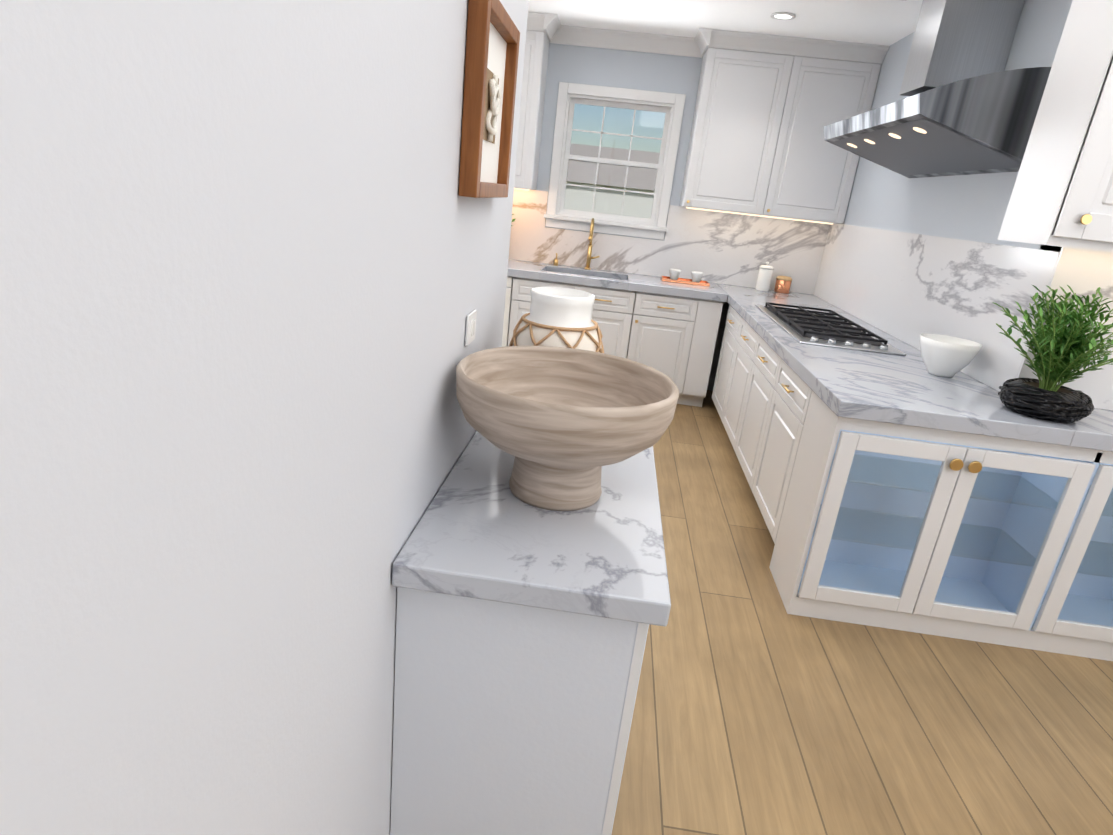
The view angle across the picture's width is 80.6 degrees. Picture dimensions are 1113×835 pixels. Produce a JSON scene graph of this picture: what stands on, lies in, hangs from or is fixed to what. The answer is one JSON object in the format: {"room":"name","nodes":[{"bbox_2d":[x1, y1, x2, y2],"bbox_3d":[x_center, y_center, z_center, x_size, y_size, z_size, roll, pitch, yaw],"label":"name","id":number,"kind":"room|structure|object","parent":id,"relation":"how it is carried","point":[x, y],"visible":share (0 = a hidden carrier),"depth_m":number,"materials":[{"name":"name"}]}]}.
{"room":"kitchen","nodes":[
{"label":"kitchen","id":0,"kind":"room"},
{"bbox_2d":[0,0,528,834],"bbox_3d":[-0.317,0.044,0.344,0.120,2.700,2.780,7,19,3],"label":"wall","id":1,"kind":"structure","parent":0,"point":[254,256],"depth_m":0.48,"materials":[{"name":"white paint"}]},
{"bbox_2d":[465,310,476,345],"bbox_3d":[-0.166,-0.176,1.283,0.008,0.060,0.070,7,19,3],"label":"outlet","id":2,"kind":"object","parent":1,"relation":"attached to","point":[470,327],"visible":0.96,"depth_m":1.27,"materials":[{"name":"white paint"}]},
{"bbox_2d":[458,0,519,197],"bbox_3d":[-0.114,-0.546,1.155,0.030,0.300,0.305,7,19,3],"label":"picture frame","id":3,"kind":"object","parent":1,"relation":"attached to","point":[492,52],"visible":1,"depth_m":1.11,"materials":[{"name":"brown wood"}]},
{"bbox_2d":[521,42,811,390],"bbox_3d":[0.176,-1.706,5.519,4.390,2.700,0.150,7,19,3],"label":"wall","id":4,"kind":"structure","parent":0,"point":[666,73],"depth_m":5.10,"materials":[{"name":"grey paint"}]},
{"bbox_2d":[514,12,553,190],"bbox_3d":[-0.651,-2.448,5.082,1.068,1.188,0.361,7,19,3],"label":"upper cabinet","id":5,"kind":"object","parent":4,"relation":"attached to","point":[542,29],"depth_m":4.93,"materials":[{"name":"white paint"}]},
{"bbox_2d":[543,82,685,239],"bbox_3d":[0.460,-2.066,5.336,1.030,1.095,0.210,7,19,3],"label":"window","id":6,"kind":"structure","parent":4,"relation":"in","point":[557,215],"depth_m":5.31,"materials":[{"name":"white paint"}]},
{"bbox_2d":[509,189,828,294],"bbox_3d":[0.155,-1.558,5.485,4.089,0.578,0.012,7,19,3],"label":"backsplash","id":7,"kind":"structure","parent":4,"relation":"attached to","point":[728,248],"depth_m":5.44,"materials":[{"name":"stone"}]},
{"bbox_2d":[679,29,810,217],"bbox_3d":[1.378,-2.187,4.976,0.669,1.188,0.328,7,19,3],"label":"upper cabinet","id":8,"kind":"object","parent":4,"relation":"attached to","point":[768,108],"depth_m":4.81,"materials":[{"name":"white paint"}]},
{"bbox_2d":[771,38,889,223],"bbox_3d":[1.922,-2.116,4.944,0.668,1.188,0.328,7,19,3],"label":"upper cabinet","id":9,"kind":"object","parent":4,"relation":"attached to","point":[839,82],"depth_m":4.78,"materials":[{"name":"white paint"}]},
{"bbox_2d":[528,0,922,45],"bbox_3d":[1.057,-1.799,1.790,6.550,0.100,6.950,7,19,3],"label":"ceiling","id":10,"kind":"structure","parent":0,"point":[885,22],"depth_m":4.26,"materials":[{"name":"white paint"}]},
{"bbox_2d":[770,12,795,19],"bbox_3d":[1.413,-2.501,4.088,0.156,0.011,0.156,7,19,3],"label":"recessed light","id":11,"kind":"object","parent":10,"relation":"in","point":[783,16],"visible":1,"depth_m":4.08,"materials":[{"name":"white paint"}]},
{"bbox_2d":[611,390,1112,834],"bbox_3d":[0.767,0.830,2.708,6.550,0.100,6.950,7,19,3],"label":"floor","id":12,"kind":"structure","parent":0,"point":[758,710],"depth_m":2.19,"materials":[{"name":"brown wood"}]},
{"bbox_2d":[502,276,512,346],"bbox_3d":[-0.685,-0.800,5.447,0.668,0.866,0.612,7,19,3],"label":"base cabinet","id":13,"kind":"object","parent":12,"relation":"on","point":[507,310],"visible":0.1,"depth_m":5.13,"materials":[{"name":"white paint"}]},
{"bbox_2d":[390,587,648,834],"bbox_3d":[-0.059,0.585,1.534,0.386,0.959,0.830,7,19,3],"label":"base cabinet","id":14,"kind":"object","parent":12,"relation":"on","point":[512,719],"depth_m":1.06,"materials":[{"name":"white paint"}]},
{"bbox_2d":[392,431,670,626],"bbox_3d":[0.003,0.116,1.369,0.408,0.040,0.890,7,19,3],"label":"countertop","id":15,"kind":"structure","parent":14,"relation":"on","point":[481,531],"depth_m":1.04,"materials":[{"name":"stone"}]},
{"bbox_2d":[509,287,603,352],"bbox_3d":[-0.002,-0.130,1.520,0.226,0.322,0.226,7,19,3],"label":"vase","id":16,"kind":"object","parent":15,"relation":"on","point":[558,317],"visible":0.33,"depth_m":1.43,"materials":[{"name":"white ceramic"}]},
{"bbox_2d":[456,346,678,510],"bbox_3d":[0.009,0.028,1.206,0.396,0.232,0.396,7,19,3],"label":"decorative bowl","id":17,"kind":"object","parent":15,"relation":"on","point":[563,425],"visible":1,"depth_m":1.15,"materials":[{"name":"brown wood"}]},
{"bbox_2d":[508,277,635,357],"bbox_3d":[0.120,-0.707,5.431,0.948,0.869,0.660,7,19,3],"label":"base cabinet","id":18,"kind":"object","parent":12,"relation":"on","point":[612,312],"visible":0.38,"depth_m":5.06,"materials":[{"name":"white paint"}]},
{"bbox_2d":[626,292,722,406],"bbox_3d":[0.916,-0.602,5.383,0.658,0.869,0.660,7,19,3],"label":"base cabinet","id":19,"kind":"object","parent":12,"relation":"on","point":[673,338],"visible":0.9,"depth_m":5.07,"materials":[{"name":"white paint"}]},
{"bbox_2d":[712,305,739,415],"bbox_3d":[1.614,-0.305,4.750,0.786,0.868,0.646,7,19,3],"label":"base cabinet","id":20,"kind":"object","parent":12,"relation":"on","point":[730,328],"depth_m":4.84,"materials":[{"name":"white paint"}]},
{"bbox_2d":[717,284,1084,445],"bbox_3d":[1.581,-0.512,3.913,0.810,0.060,3.358,7,19,3],"label":"countertop","id":21,"kind":"structure","parent":20,"relation":"on","point":[908,389],"depth_m":2.67,"materials":[{"name":"stone"}]},
{"bbox_2d":[755,262,773,290],"bbox_3d":[1.693,-1.150,5.331,0.113,0.231,0.113,7,19,3],"label":"canister","id":22,"kind":"object","parent":21,"relation":"on","point":[764,277],"visible":1,"depth_m":5.30,"materials":[{"name":"white ceramic"}]},
{"bbox_2d":[774,276,791,293],"bbox_3d":[1.848,-1.086,5.347,0.124,0.133,0.124,7,19,3],"label":"copper canister","id":23,"kind":"object","parent":21,"relation":"on","point":[782,284],"visible":1,"depth_m":5.30,"materials":[{"name":"brown metal"}]},
{"bbox_2d":[755,302,906,355],"bbox_3d":[1.552,-0.551,3.862,0.530,0.040,1.200,7,19,3],"label":"cooktop","id":24,"kind":"object","parent":21,"relation":"in","point":[831,328],"visible":1,"depth_m":3.64,"materials":[{"name":"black metal"}]},
{"bbox_2d":[919,333,981,377],"bbox_3d":[1.738,-0.269,2.930,0.244,0.160,0.244,7,19,3],"label":"bowl","id":25,"kind":"object","parent":21,"relation":"on","point":[946,356],"visible":1,"depth_m":2.87,"materials":[{"name":"white ceramic"}]},
{"bbox_2d":[992,285,1112,421],"bbox_3d":[1.822,-0.231,2.363,0.495,0.477,0.412,7,19,3],"label":"potted plant","id":26,"kind":"object","parent":21,"relation":"on","point":[1060,351],"visible":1,"depth_m":2.35,"materials":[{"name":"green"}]},
{"bbox_2d":[720,316,755,443],"bbox_3d":[1.560,-0.129,4.230,0.786,0.868,0.695,7,19,3],"label":"base cabinet","id":27,"kind":"object","parent":12,"relation":"on","point":[742,343],"depth_m":4.36,"materials":[{"name":"white paint"}]},
{"bbox_2d":[732,333,775,480],"bbox_3d":[1.503,0.054,3.686,0.786,0.868,0.695,7,19,3],"label":"base cabinet","id":28,"kind":"object","parent":12,"relation":"on","point":[761,393],"depth_m":3.80,"materials":[{"name":"white paint"}]},
{"bbox_2d":[748,353,811,543],"bbox_3d":[1.449,0.230,3.166,0.786,0.868,0.646,7,19,3],"label":"base cabinet","id":29,"kind":"object","parent":12,"relation":"on","point":[787,399],"depth_m":3.16,"materials":[{"name":"white paint"}]},
{"bbox_2d":[769,391,1112,651],"bbox_3d":[1.503,0.408,2.673,1.001,0.868,0.378,7,19,3],"label":"base cabinet","id":30,"kind":"object","parent":12,"relation":"on","point":[978,538],"depth_m":2.60,"materials":[{"name":"white paint"}]},
{"bbox_2d":[1049,511,1112,660],"bbox_3d":[2.444,0.531,2.617,1.197,0.868,0.378,7,19,3],"label":"base cabinet","id":31,"kind":"object","parent":12,"relation":"on","point":[1087,631],"depth_m":2.62,"materials":[{"name":"white paint"}]},
{"bbox_2d":[1069,408,1112,451],"bbox_3d":[2.470,0.094,2.456,1.280,0.060,0.398,7,19,3],"label":"countertop","id":32,"kind":"structure","parent":31,"relation":"on","point":[1097,434],"depth_m":2.31,"materials":[{"name":"stone"}]},
{"bbox_3d":[-1.696,-0.805,5.137,0.660,0.869,1.508,7,19,3],"label":"base cabinet","id":33,"kind":"object","parent":12,"relation":"on","visible":0},
{"bbox_2d":[507,259,727,301],"bbox_3d":[-0.311,-1.207,5.307,3.276,0.060,0.658,7,19,3],"label":"countertop","id":34,"kind":"structure","parent":33,"relation":"on","point":[595,277],"depth_m":4.97,"materials":[{"name":"stone"}]},
{"bbox_2d":[554,253,557,265],"bbox_3d":[-0.002,-1.324,5.485,0.036,0.106,0.078,7,19,3],"label":"soap pump","id":35,"kind":"object","parent":34,"relation":"on","point":[556,262],"visible":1,"depth_m":5.50,"materials":[{"name":"gold metal"}]},
{"bbox_2d":[585,218,599,269],"bbox_3d":[0.306,-1.410,5.357,0.114,0.416,0.210,7,19,3],"label":"faucet","id":36,"kind":"object","parent":34,"relation":"on","point":[589,258],"visible":1,"depth_m":5.43,"materials":[{"name":"gold metal"}]},
{"bbox_2d":[661,269,709,286],"bbox_3d":[1.044,-1.141,5.312,0.380,0.094,0.190,7,19,3],"label":"tray","id":37,"kind":"object","parent":34,"relation":"on","point":[694,280],"visible":1,"depth_m":5.27,"materials":[{"name":"orange wood"}]},
{"bbox_2d":[843,0,1072,251],"bbox_3d":[2.122,-0.936,3.927,0.150,2.700,2.960,7,19,3],"label":"wall","id":38,"kind":"structure","parent":0,"point":[971,207],"depth_m":3.42,"materials":[{"name":"grey paint"}]},
{"bbox_2d":[824,0,1050,177],"bbox_3d":[1.812,-1.668,3.161,0.558,0.884,1.340,7,19,3],"label":"range hood","id":39,"kind":"object","parent":38,"relation":"attached to","point":[969,105],"visible":1,"depth_m":2.99,"materials":[{"name":"metal"}]},
{"bbox_2d":[813,223,1068,391],"bbox_3d":[2.028,-0.828,3.950,0.011,0.599,2.940,7,19,3],"label":"backsplash","id":40,"kind":"structure","parent":38,"relation":"attached to","point":[908,288],"depth_m":3.34,"materials":[{"name":"stone"}]},
{"bbox_2d":[1025,248,1112,410],"bbox_3d":[2.548,-0.275,2.530,1.290,0.599,0.012,7,19,3],"label":"backsplash","id":41,"kind":"structure","parent":38,"relation":"attached to","point":[1085,271],"depth_m":2.51,"materials":[{"name":"stone"}]},
{"bbox_3d":[3.053,-0.349,2.538,2.310,2.700,0.150,7,19,3],"label":"wall","id":42,"kind":"structure","parent":0,"visible":0},
{"bbox_2d":[998,0,1112,251],"bbox_3d":[2.192,-1.106,2.103,0.960,1.168,0.354,7,19,3],"label":"upper cabinet","id":43,"kind":"object","parent":42,"relation":"attached to","point":[1062,194],"visible":1,"depth_m":2.16,"materials":[{"name":"white paint"}]},
{"label":"outside","id":44,"kind":"structure","parent":0,"visible":0},
{"bbox_3d":[-7.210,-3.306,13.569,60.000,0.100,65.000,7,19,3],"label":"ground","id":45,"kind":"structure","parent":44,"visible":0},
{"bbox_2d":[564,143,659,217],"bbox_3d":[1.060,-11.386,32.783,12.600,4.200,8.600,7,19,3],"label":"house","id":46,"kind":"structure","parent":45,"relation":"on","point":[602,196],"depth_m":29.15,"materials":[{"name":"white"}]},
{"bbox_3d":[-2.153,-1.234,3.428,0.150,2.700,4.850,7,19,3],"label":"wall","id":47,"kind":"structure","parent":0,"visible":0},
{"bbox_2d":[550,25,702,57],"bbox_3d":[0.530,-2.850,4.964,1.170,0.110,0.100,7,19,3],"label":"crown molding","id":48,"kind":"structure","parent":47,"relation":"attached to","point":[627,40],"depth_m":4.91,"materials":[{"name":"white paint"}]}
]}

